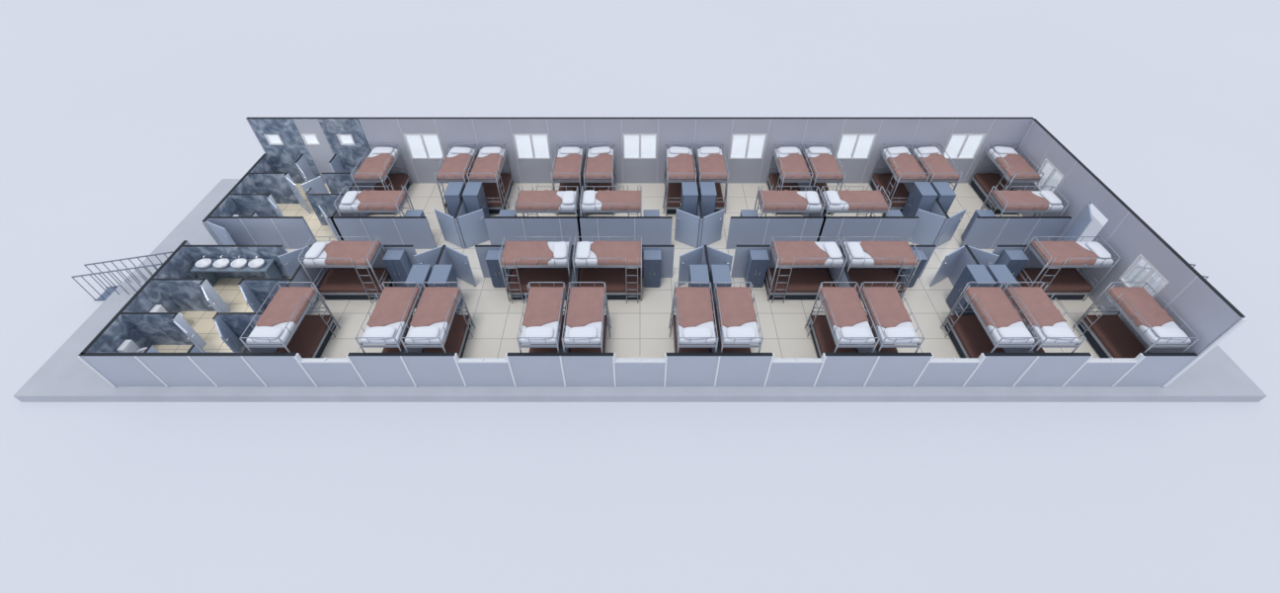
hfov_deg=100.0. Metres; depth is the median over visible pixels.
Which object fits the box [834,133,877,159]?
window
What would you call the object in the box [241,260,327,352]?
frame
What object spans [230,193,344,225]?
wall
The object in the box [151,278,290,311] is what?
wall
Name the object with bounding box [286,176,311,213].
door
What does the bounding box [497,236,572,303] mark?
bunk bed
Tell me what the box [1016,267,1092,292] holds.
blanket
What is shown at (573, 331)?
pillow
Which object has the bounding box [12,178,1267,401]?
floor
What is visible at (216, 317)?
wall
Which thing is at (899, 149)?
pillow
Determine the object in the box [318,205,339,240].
door
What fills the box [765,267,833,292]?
blanket
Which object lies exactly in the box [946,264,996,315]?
locker
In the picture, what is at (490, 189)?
blanket
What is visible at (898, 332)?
pillow
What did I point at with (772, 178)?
blanket
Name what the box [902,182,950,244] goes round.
wall partition
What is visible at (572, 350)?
blanket
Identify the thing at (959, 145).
window
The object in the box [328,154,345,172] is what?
wall
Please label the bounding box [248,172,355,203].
wall
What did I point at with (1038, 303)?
blanket
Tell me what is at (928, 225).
door
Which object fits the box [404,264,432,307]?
locker
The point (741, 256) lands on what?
wall
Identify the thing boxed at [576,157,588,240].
wall partition
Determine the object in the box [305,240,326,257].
pillow
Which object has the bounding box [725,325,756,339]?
pillow
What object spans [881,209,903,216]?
cabinet
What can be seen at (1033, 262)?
wall
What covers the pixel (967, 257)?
wall partition
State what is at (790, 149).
pillow
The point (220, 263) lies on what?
washbasin
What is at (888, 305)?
blanket
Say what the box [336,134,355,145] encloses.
window
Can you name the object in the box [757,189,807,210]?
blanket
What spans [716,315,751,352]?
blanket
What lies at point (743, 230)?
wall
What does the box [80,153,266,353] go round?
wall
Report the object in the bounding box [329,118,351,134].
wall tile
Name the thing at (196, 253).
wall tile
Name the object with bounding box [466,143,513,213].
bunk bed
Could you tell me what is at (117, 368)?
wall
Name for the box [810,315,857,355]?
blanket
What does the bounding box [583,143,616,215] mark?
bunk bed
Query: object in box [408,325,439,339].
pillow
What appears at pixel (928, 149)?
pillow
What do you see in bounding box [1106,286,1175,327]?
blanket
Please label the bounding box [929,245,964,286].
door
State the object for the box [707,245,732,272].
door
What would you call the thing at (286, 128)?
wall tile
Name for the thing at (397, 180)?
blanket
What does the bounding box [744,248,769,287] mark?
cabinet
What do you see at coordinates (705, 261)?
wall partition
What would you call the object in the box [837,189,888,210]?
blanket
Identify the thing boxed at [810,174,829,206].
blanket
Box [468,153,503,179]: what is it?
blanket
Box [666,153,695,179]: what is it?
blanket
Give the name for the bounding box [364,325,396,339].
pillow
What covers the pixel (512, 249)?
blanket
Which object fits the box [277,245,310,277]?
door
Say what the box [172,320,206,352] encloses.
door
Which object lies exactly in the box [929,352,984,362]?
window
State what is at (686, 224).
door
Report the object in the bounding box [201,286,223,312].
door
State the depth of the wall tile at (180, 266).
15.17 m
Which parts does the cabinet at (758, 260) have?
door, door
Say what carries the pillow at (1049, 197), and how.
on the bunk bed at (1019, 200)
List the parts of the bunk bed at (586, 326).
guard rail, rail, mattress, rail, guard rail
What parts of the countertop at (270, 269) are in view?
panel, panel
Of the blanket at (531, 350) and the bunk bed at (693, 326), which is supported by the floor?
the bunk bed at (693, 326)
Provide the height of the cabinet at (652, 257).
1.220 m
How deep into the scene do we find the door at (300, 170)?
19.61 m
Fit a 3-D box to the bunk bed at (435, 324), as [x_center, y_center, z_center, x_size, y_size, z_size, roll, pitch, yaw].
[-5.397,0.934,14.602,1.093,1.795,2.000,0,46,0]
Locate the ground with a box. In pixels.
[0,0,1279,592]
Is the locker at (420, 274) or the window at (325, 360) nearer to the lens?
the window at (325, 360)
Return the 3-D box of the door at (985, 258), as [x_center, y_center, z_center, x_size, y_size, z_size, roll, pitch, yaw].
[10.425,-0.931,16.760,0.860,1.290,0.142,24,50,22]
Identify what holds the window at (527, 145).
in the wall at (476, 130)
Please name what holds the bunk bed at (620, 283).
on the floor
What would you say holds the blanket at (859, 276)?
on the bunk bed at (863, 254)
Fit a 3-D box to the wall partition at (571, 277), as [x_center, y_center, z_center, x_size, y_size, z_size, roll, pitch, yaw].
[-2.000,0.382,15.490,0.080,1.335,4.190,0,46,0]
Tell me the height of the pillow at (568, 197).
0.140 m
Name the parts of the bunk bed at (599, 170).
rail, mattress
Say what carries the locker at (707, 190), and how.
on the floor
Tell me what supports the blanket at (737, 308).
on the bunk bed at (736, 317)
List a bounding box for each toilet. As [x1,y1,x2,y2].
[116,339,147,352]
[149,304,183,317]
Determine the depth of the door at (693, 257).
16.59 m
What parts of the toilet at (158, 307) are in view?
tank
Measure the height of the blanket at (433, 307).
0.280 m
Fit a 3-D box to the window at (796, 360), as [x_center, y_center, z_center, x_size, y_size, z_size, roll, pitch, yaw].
[4.000,1.559,13.625,1.330,0.280,0.100,0,46,0]
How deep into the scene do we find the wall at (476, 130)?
19.64 m
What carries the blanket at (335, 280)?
on the bunk bed at (360, 281)
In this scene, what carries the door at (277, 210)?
in the wall at (301, 161)
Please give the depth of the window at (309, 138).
19.78 m
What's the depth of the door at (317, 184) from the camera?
19.23 m
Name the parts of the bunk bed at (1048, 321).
rail, guard rail, post, mattress, rail, guard rail, post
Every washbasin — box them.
[194,254,212,268]
[212,254,230,268]
[230,254,246,268]
[247,254,264,268]
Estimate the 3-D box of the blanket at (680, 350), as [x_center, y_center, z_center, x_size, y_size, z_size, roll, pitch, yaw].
[1.445,1.287,14.961,0.958,0.249,1.960,0,46,0]
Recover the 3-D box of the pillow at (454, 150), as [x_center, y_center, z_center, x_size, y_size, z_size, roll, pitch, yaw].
[-6.555,-5.346,19.664,0.740,0.140,0.400,3,43,0]
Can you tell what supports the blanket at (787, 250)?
on the bunk bed at (783, 282)
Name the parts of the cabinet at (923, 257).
door, door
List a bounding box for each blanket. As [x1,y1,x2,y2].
[254,286,316,326]
[276,314,332,358]
[318,267,390,292]
[323,240,380,264]
[353,153,394,179]
[356,189,406,210]
[366,286,419,326]
[374,173,407,190]
[382,315,412,352]
[409,286,460,326]
[422,314,469,355]
[436,153,473,179]
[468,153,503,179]
[482,173,511,206]
[500,240,554,264]
[507,268,568,292]
[515,189,561,210]
[522,286,564,326]
[528,314,563,352]
[552,153,582,179]
[559,173,582,206]
[564,286,605,327]
[569,315,606,352]
[577,267,640,292]
[584,153,613,179]
[588,173,615,190]
[590,240,640,264]
[595,189,640,210]
[664,173,681,206]
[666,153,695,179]
[673,315,710,352]
[674,286,714,327]
[697,153,727,179]
[697,173,723,206]
[715,286,757,326]
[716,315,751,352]
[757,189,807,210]
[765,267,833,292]
[768,173,799,190]
[771,240,828,264]
[777,153,811,179]
[807,153,843,179]
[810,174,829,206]
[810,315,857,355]
[819,286,869,327]
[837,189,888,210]
[846,268,904,292]
[860,240,918,264]
[860,286,911,327]
[866,315,897,352]
[872,173,909,206]
[886,153,927,179]
[917,153,959,179]
[948,314,1004,358]
[964,286,1023,327]
[973,173,1012,206]
[990,189,1048,210]
[995,154,1040,179]
[1004,286,1066,327]
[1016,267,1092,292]
[1030,240,1097,264]
[1034,341,1044,352]
[1083,314,1148,358]
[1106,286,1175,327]
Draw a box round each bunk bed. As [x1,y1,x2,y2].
[239,281,340,358]
[297,236,393,303]
[333,184,413,216]
[350,143,411,215]
[354,281,422,352]
[400,281,475,358]
[434,143,478,214]
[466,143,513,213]
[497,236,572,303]
[513,184,579,216]
[516,281,566,352]
[551,143,584,215]
[560,281,611,352]
[571,236,641,303]
[579,184,641,216]
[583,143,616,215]
[662,143,696,215]
[668,281,719,352]
[694,143,728,213]
[713,281,763,352]
[754,184,825,216]
[764,236,847,303]
[766,143,813,215]
[801,143,845,215]
[804,281,879,358]
[819,184,891,216]
[839,236,921,298]
[857,281,925,352]
[868,143,930,213]
[909,143,962,190]
[940,281,1041,358]
[968,143,1043,215]
[980,184,1069,216]
[1003,281,1086,352]
[1015,236,1120,301]
[1072,281,1199,358]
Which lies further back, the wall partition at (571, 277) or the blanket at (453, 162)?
the blanket at (453, 162)
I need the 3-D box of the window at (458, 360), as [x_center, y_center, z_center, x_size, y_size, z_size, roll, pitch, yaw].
[-4.000,1.559,13.625,1.330,0.280,0.100,0,46,0]
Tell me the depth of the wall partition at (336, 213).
18.84 m
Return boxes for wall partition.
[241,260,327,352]
[329,181,377,240]
[400,244,451,352]
[453,182,482,248]
[559,245,578,352]
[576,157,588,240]
[693,157,703,247]
[702,244,720,352]
[797,181,825,241]
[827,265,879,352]
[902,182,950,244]
[948,244,1038,352]
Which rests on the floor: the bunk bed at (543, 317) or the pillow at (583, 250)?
the bunk bed at (543, 317)
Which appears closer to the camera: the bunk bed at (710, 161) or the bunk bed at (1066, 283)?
the bunk bed at (1066, 283)
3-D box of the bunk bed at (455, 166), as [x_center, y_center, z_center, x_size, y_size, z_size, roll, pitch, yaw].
[-6.603,-4.298,19.708,1.093,1.795,2.000,0,46,0]
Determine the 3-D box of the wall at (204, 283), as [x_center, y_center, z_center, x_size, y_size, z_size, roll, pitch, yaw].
[-12.500,0.908,14.962,0.060,1.315,2.700,0,46,0]
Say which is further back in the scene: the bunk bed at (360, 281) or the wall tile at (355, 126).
the wall tile at (355, 126)
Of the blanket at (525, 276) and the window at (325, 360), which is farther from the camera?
the blanket at (525, 276)
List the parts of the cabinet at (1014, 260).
door, door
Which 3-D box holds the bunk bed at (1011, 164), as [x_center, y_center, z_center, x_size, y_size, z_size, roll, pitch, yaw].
[13.312,-4.298,19.708,1.093,1.795,2.000,0,46,0]
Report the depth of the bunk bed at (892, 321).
14.04 m
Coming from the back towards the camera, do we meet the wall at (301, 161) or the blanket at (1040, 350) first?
the wall at (301, 161)
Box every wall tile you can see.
[85,246,200,352]
[182,246,290,277]
[210,154,277,216]
[247,118,284,172]
[254,118,278,134]
[269,145,304,183]
[270,118,319,182]
[318,118,352,172]
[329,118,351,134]
[340,145,362,172]
[344,118,371,160]
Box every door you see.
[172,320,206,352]
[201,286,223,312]
[205,221,236,244]
[214,320,241,352]
[240,286,259,312]
[267,198,281,216]
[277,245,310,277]
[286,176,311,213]
[296,163,308,182]
[300,175,328,193]
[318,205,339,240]
[413,245,442,268]
[434,208,463,247]
[445,245,476,286]
[457,209,489,247]
[674,208,700,247]
[677,245,703,286]
[700,209,724,246]
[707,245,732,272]
[908,208,946,244]
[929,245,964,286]
[935,208,966,247]
[968,245,999,267]
[1060,202,1092,240]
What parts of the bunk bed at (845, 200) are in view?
rail, mattress, guard rail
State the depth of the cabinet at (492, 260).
16.46 m
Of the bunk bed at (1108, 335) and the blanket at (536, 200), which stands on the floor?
the bunk bed at (1108, 335)
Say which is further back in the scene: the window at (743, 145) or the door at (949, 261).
the window at (743, 145)
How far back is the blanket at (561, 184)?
20.06 m
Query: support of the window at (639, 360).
in the wall at (117, 368)
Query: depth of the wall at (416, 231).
17.76 m
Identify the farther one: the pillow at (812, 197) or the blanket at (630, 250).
the pillow at (812, 197)
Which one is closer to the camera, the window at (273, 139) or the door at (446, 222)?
the door at (446, 222)
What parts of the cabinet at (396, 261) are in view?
door, door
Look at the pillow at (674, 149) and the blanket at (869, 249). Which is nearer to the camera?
the blanket at (869, 249)
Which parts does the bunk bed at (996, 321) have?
post, storage drawer, rail, rail, guard rail, post, mattress, rail, guard rail, post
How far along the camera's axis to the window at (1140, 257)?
15.04 m
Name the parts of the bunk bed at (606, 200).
mattress, guard rail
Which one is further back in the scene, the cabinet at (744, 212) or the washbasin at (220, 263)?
the cabinet at (744, 212)
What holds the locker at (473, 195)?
on the floor
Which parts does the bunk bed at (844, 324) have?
storage drawer, post, guard rail, rail, mattress, rail, guard rail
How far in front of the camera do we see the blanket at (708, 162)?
18.97 m
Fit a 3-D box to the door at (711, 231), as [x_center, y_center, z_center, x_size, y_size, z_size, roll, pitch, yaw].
[2.425,-2.274,18.070,0.860,1.290,0.142,-24,50,-22]
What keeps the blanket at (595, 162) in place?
on the bunk bed at (599, 170)
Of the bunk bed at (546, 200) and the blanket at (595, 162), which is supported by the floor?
the bunk bed at (546, 200)
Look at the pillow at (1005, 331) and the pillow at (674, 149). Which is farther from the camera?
the pillow at (674, 149)
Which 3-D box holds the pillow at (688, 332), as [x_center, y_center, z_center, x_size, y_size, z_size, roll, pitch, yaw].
[1.445,0.916,13.553,0.740,0.140,0.400,-3,44,-3]
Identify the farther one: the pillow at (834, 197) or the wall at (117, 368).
the pillow at (834, 197)
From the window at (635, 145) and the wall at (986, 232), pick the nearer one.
the wall at (986, 232)
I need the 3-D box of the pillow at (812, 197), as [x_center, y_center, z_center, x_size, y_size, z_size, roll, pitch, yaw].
[5.660,-3.242,17.611,0.400,0.140,0.740,3,44,4]
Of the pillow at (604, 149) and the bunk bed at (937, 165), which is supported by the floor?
the bunk bed at (937, 165)
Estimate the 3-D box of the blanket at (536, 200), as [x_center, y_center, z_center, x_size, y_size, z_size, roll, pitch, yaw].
[-3.281,-3.147,17.708,1.513,0.261,0.958,0,46,0]
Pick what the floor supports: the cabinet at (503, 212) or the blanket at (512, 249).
the cabinet at (503, 212)
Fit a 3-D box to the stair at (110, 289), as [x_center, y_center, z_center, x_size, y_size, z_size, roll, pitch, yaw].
[-15.730,-0.620,16.689,3.180,1.578,0.584,0,46,0]
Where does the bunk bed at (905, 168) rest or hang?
on the floor
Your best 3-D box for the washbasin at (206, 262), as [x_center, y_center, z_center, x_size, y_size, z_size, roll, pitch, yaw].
[-13.360,-1.040,16.431,0.442,0.274,0.417,26,51,23]
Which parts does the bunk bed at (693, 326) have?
guard rail, rail, mattress, rail, guard rail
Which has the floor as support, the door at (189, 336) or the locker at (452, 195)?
the locker at (452, 195)
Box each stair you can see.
[71,250,172,300]
[1124,263,1208,294]
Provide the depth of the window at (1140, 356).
13.67 m
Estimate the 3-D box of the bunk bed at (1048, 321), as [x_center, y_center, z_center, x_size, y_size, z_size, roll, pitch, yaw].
[10.602,0.934,14.602,1.093,1.795,2.000,0,46,0]
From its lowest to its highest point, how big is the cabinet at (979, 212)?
1.220 m
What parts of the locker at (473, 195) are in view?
door, door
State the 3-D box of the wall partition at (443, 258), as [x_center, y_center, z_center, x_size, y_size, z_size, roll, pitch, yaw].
[-6.000,0.382,15.490,0.080,1.335,4.190,0,46,0]
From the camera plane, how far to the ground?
14.41 m
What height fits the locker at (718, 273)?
1.520 m
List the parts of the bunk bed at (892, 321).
guard rail, rail, mattress, rail, guard rail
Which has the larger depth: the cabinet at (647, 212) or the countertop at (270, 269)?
the cabinet at (647, 212)
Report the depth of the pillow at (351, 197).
17.53 m
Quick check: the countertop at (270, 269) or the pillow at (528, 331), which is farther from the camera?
the countertop at (270, 269)
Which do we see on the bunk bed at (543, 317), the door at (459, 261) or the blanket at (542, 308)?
the blanket at (542, 308)
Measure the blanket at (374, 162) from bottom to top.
0.266 m
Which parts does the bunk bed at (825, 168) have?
rail, mattress, rail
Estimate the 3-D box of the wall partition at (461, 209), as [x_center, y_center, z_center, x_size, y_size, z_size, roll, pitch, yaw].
[-6.000,-3.486,19.265,0.080,1.335,3.940,0,46,0]
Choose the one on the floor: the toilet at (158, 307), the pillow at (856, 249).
the toilet at (158, 307)
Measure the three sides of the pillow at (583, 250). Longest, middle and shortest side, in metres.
0.740 x 0.400 x 0.140 m
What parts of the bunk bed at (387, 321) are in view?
guard rail, rail, mattress, rail, guard rail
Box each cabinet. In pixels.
[382,248,411,287]
[403,209,424,216]
[485,248,510,287]
[498,209,517,216]
[642,209,659,216]
[643,248,661,287]
[739,209,758,216]
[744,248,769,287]
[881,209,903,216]
[895,248,927,287]
[960,209,996,239]
[995,248,1029,278]
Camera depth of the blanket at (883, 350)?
14.69 m
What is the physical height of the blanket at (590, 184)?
0.254 m
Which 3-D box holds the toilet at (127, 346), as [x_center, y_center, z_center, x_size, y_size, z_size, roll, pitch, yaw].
[-13.613,1.560,14.700,0.675,0.780,0.390,0,46,0]
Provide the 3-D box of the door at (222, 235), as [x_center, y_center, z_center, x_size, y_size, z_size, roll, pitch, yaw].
[-13.590,-1.837,17.645,0.860,1.290,0.142,18,49,17]
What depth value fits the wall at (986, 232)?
17.79 m
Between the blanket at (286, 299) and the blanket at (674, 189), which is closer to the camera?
the blanket at (286, 299)
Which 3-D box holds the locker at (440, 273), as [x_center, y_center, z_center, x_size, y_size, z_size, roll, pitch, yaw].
[-5.677,-0.108,15.811,0.537,1.520,0.790,0,46,0]
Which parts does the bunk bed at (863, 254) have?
rail, mattress, guard rail, guard rail, post, rail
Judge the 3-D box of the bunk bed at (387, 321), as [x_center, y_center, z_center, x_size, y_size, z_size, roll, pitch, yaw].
[-6.603,0.934,14.602,1.093,1.795,2.000,0,46,0]
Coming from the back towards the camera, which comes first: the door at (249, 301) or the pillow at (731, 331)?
the door at (249, 301)
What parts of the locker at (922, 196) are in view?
door, door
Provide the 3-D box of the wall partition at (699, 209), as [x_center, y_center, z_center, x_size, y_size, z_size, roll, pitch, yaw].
[2.000,-3.486,19.265,0.080,1.335,3.940,0,46,0]
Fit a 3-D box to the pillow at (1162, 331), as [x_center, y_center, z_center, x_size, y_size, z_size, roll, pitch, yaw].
[13.360,0.916,13.553,0.740,0.140,0.400,3,44,2]
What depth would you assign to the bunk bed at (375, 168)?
19.36 m
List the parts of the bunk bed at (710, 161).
mattress, rail, rail, post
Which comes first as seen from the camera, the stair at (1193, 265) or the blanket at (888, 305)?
the blanket at (888, 305)
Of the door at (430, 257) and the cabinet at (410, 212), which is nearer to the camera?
the door at (430, 257)
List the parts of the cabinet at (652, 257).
door, door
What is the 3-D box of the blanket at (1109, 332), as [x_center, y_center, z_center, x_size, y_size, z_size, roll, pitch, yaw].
[13.360,1.287,14.961,0.958,0.249,1.960,0,46,0]
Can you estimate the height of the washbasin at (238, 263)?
0.274 m
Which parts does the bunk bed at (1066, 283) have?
rail, post, rail, storage drawer, guard rail, mattress, rail, guard rail, post, rail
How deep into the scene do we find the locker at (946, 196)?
18.15 m
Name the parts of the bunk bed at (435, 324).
guard rail, rail, mattress, rail, guard rail, storage drawer, post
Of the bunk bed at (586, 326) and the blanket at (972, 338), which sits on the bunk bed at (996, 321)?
the blanket at (972, 338)
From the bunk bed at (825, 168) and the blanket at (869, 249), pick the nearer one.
the blanket at (869, 249)
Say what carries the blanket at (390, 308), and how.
on the bunk bed at (387, 321)
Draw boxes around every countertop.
[190,258,284,286]
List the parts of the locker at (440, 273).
door, door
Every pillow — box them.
[249,325,282,339]
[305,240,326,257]
[340,190,357,204]
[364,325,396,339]
[371,147,393,154]
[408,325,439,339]
[450,147,471,154]
[480,146,501,154]
[523,325,553,339]
[553,240,566,257]
[560,147,580,154]
[561,190,574,204]
[567,325,597,339]
[575,240,590,257]
[582,190,595,204]
[590,146,610,154]
[669,146,689,154]
[682,325,712,339]
[699,146,719,154]
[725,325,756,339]
[778,146,799,154]
[805,190,819,204]
[808,146,829,154]
[823,240,842,257]
[825,190,841,204]
[840,325,871,338]
[847,240,865,257]
[883,325,915,339]
[886,146,908,154]
[917,146,939,154]
[993,146,1016,154]
[997,325,1031,338]
[1040,190,1061,204]
[1041,325,1075,339]
[1086,240,1111,257]
[1151,325,1187,339]
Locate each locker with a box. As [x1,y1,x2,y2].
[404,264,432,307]
[426,264,463,315]
[443,181,465,217]
[462,181,489,216]
[680,181,698,215]
[687,264,709,287]
[699,181,717,230]
[710,264,731,315]
[901,181,938,216]
[931,181,956,213]
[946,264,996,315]
[986,264,1018,290]
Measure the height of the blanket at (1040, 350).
0.249 m
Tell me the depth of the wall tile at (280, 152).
20.42 m
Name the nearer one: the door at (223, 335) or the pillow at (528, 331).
the pillow at (528, 331)
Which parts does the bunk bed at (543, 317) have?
guard rail, rail, mattress, rail, guard rail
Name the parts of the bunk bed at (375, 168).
guard rail, rail, mattress, rail, storage drawer, rail, post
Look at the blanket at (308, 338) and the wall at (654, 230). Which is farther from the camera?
the wall at (654, 230)
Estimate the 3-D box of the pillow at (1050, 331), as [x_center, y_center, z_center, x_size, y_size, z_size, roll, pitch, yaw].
[10.555,0.916,13.553,0.740,0.140,0.400,4,45,2]
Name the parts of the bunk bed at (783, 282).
rail, post, rail, storage drawer, guard rail, guard rail, mattress, post, rail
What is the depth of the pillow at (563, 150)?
19.57 m
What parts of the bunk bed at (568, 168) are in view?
rail, mattress, rail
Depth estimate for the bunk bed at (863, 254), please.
15.88 m
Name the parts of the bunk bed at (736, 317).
guard rail, rail, mattress, rail, guard rail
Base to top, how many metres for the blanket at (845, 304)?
0.277 m
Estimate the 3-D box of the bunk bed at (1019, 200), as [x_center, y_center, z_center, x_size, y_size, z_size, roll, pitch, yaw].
[12.750,-2.743,18.191,2.000,1.795,1.093,0,46,0]
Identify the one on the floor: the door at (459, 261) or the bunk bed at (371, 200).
the bunk bed at (371, 200)
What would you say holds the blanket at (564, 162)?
on the bunk bed at (568, 168)
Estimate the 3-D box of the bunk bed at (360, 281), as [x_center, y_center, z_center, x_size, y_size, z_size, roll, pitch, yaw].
[-8.800,-0.800,16.294,2.000,1.795,1.093,0,46,0]
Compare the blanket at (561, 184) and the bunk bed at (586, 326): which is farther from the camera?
the blanket at (561, 184)
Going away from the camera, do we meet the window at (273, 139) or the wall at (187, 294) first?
the wall at (187, 294)
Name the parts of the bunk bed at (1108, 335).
post, storage drawer, rail, rail, guard rail, post, mattress, guard rail, rail, post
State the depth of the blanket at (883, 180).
20.01 m
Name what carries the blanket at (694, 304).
on the bunk bed at (693, 326)
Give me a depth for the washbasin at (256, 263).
16.49 m
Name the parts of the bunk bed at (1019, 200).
post, rail, mattress, guard rail, rail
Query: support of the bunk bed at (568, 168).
on the floor
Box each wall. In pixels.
[77,318,1247,387]
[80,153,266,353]
[120,312,262,344]
[143,278,231,352]
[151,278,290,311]
[181,244,417,270]
[186,278,264,352]
[208,216,436,248]
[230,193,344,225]
[245,117,1033,183]
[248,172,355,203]
[266,154,315,216]
[305,187,320,223]
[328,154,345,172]
[475,244,674,277]
[483,216,672,244]
[725,216,919,248]
[730,244,936,277]
[960,216,1071,248]
[992,244,1079,271]
[1000,118,1245,354]
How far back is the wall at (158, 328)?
14.81 m
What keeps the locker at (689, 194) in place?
on the floor
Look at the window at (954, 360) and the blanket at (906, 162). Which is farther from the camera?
the blanket at (906, 162)
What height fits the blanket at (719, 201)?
0.254 m
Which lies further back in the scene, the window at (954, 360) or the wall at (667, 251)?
the wall at (667, 251)
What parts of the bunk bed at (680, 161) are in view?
post, storage drawer, mattress, rail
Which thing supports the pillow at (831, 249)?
on the bunk bed at (783, 282)
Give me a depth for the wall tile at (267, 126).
19.34 m
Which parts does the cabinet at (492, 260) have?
door, door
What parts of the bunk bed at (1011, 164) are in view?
post, rail, storage drawer, guard rail, rail, mattress, post, rail, guard rail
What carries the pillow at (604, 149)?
on the bunk bed at (599, 170)
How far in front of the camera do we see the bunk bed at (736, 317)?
14.05 m
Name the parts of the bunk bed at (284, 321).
post, guard rail, rail, mattress, post, guard rail, rail, rail, storage drawer, post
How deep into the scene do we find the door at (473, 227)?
18.03 m
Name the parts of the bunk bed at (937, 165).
guard rail, mattress, rail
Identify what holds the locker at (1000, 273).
on the floor
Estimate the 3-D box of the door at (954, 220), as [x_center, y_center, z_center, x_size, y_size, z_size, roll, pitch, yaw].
[10.425,-2.274,18.070,0.860,1.290,0.142,-24,50,-22]
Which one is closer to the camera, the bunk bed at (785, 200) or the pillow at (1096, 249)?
the pillow at (1096, 249)
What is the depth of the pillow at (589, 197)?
17.51 m
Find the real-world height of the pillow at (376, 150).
0.140 m
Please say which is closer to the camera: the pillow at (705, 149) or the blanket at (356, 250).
the blanket at (356, 250)
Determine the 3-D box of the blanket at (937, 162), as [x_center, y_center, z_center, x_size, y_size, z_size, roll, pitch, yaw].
[10.555,-4.579,19.111,0.958,0.266,1.524,0,46,0]
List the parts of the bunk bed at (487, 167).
rail, mattress, rail, post, storage drawer, post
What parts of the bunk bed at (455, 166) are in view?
post, rail, mattress, rail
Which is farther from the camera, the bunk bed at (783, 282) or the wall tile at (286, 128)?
the wall tile at (286, 128)
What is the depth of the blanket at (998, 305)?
14.24 m
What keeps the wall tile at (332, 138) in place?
attached to the wall at (476, 130)
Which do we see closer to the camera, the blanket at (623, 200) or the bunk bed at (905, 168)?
the blanket at (623, 200)
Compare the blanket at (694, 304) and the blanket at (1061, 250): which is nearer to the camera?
the blanket at (694, 304)
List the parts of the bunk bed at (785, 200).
guard rail, mattress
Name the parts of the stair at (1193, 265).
railing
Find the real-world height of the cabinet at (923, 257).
1.220 m
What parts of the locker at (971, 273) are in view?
door, door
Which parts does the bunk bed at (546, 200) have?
mattress, guard rail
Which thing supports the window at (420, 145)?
in the wall at (476, 130)
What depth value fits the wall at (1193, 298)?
15.49 m
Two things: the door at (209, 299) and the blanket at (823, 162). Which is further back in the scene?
the blanket at (823, 162)
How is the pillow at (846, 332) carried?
on the bunk bed at (844, 324)
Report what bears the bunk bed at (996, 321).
on the floor
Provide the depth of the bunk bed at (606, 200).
17.50 m
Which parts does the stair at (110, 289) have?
railing, railing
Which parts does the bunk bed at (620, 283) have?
post, rail, mattress, guard rail, guard rail, storage drawer, post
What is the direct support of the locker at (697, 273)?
on the floor
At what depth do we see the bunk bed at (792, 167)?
19.30 m
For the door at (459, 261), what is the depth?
16.70 m
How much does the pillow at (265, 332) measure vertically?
0.140 m
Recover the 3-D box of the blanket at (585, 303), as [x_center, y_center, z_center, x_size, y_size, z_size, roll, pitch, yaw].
[-1.445,0.352,14.305,0.958,0.280,1.539,0,46,0]
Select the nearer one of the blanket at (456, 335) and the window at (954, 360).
the window at (954, 360)
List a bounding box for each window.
[263,134,284,145]
[295,352,350,362]
[300,133,320,145]
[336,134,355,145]
[402,133,445,159]
[454,352,507,362]
[512,133,551,159]
[613,352,666,362]
[622,133,656,159]
[728,133,767,159]
[772,352,825,362]
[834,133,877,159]
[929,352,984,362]
[942,133,986,159]
[1033,158,1064,192]
[1087,352,1143,362]
[1119,253,1168,297]
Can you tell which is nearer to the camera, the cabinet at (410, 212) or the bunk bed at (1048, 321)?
the bunk bed at (1048, 321)
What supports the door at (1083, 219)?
in the wall at (1193, 298)
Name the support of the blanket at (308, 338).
on the bunk bed at (284, 321)
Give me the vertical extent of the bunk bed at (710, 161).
1.795 m
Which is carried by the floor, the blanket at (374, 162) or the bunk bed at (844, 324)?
the bunk bed at (844, 324)
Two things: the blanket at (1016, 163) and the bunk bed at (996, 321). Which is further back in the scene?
the blanket at (1016, 163)
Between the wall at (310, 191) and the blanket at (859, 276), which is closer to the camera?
the blanket at (859, 276)
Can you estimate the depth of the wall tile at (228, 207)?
19.03 m
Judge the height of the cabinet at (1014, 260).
1.220 m
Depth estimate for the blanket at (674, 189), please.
19.78 m
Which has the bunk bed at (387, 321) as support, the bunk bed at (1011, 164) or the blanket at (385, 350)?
the blanket at (385, 350)
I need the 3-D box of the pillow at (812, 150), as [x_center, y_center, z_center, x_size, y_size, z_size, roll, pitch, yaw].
[6.555,-5.346,19.664,0.740,0.140,0.400,0,46,-3]
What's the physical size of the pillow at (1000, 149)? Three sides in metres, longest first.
0.740 x 0.400 x 0.140 m
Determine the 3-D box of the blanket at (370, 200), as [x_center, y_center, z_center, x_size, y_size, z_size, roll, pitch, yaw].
[-8.584,-3.144,17.711,1.524,0.266,0.958,0,46,0]
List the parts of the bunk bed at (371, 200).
rail, mattress, guard rail, rail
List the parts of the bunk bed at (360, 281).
rail, post, mattress, rail, guard rail, guard rail, storage drawer, rail, post, rail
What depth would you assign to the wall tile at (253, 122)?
19.88 m
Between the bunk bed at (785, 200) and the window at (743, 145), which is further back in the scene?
the window at (743, 145)
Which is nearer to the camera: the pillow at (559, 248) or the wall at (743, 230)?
the pillow at (559, 248)
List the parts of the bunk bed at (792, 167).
post, storage drawer, mattress, rail, rail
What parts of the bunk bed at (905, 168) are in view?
post, rail, storage drawer, post, mattress, rail, rail, guard rail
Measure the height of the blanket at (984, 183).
0.254 m
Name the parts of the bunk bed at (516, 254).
rail, post, guard rail, storage drawer, guard rail, mattress, rail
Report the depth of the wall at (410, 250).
16.51 m
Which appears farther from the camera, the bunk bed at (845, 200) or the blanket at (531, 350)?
the bunk bed at (845, 200)

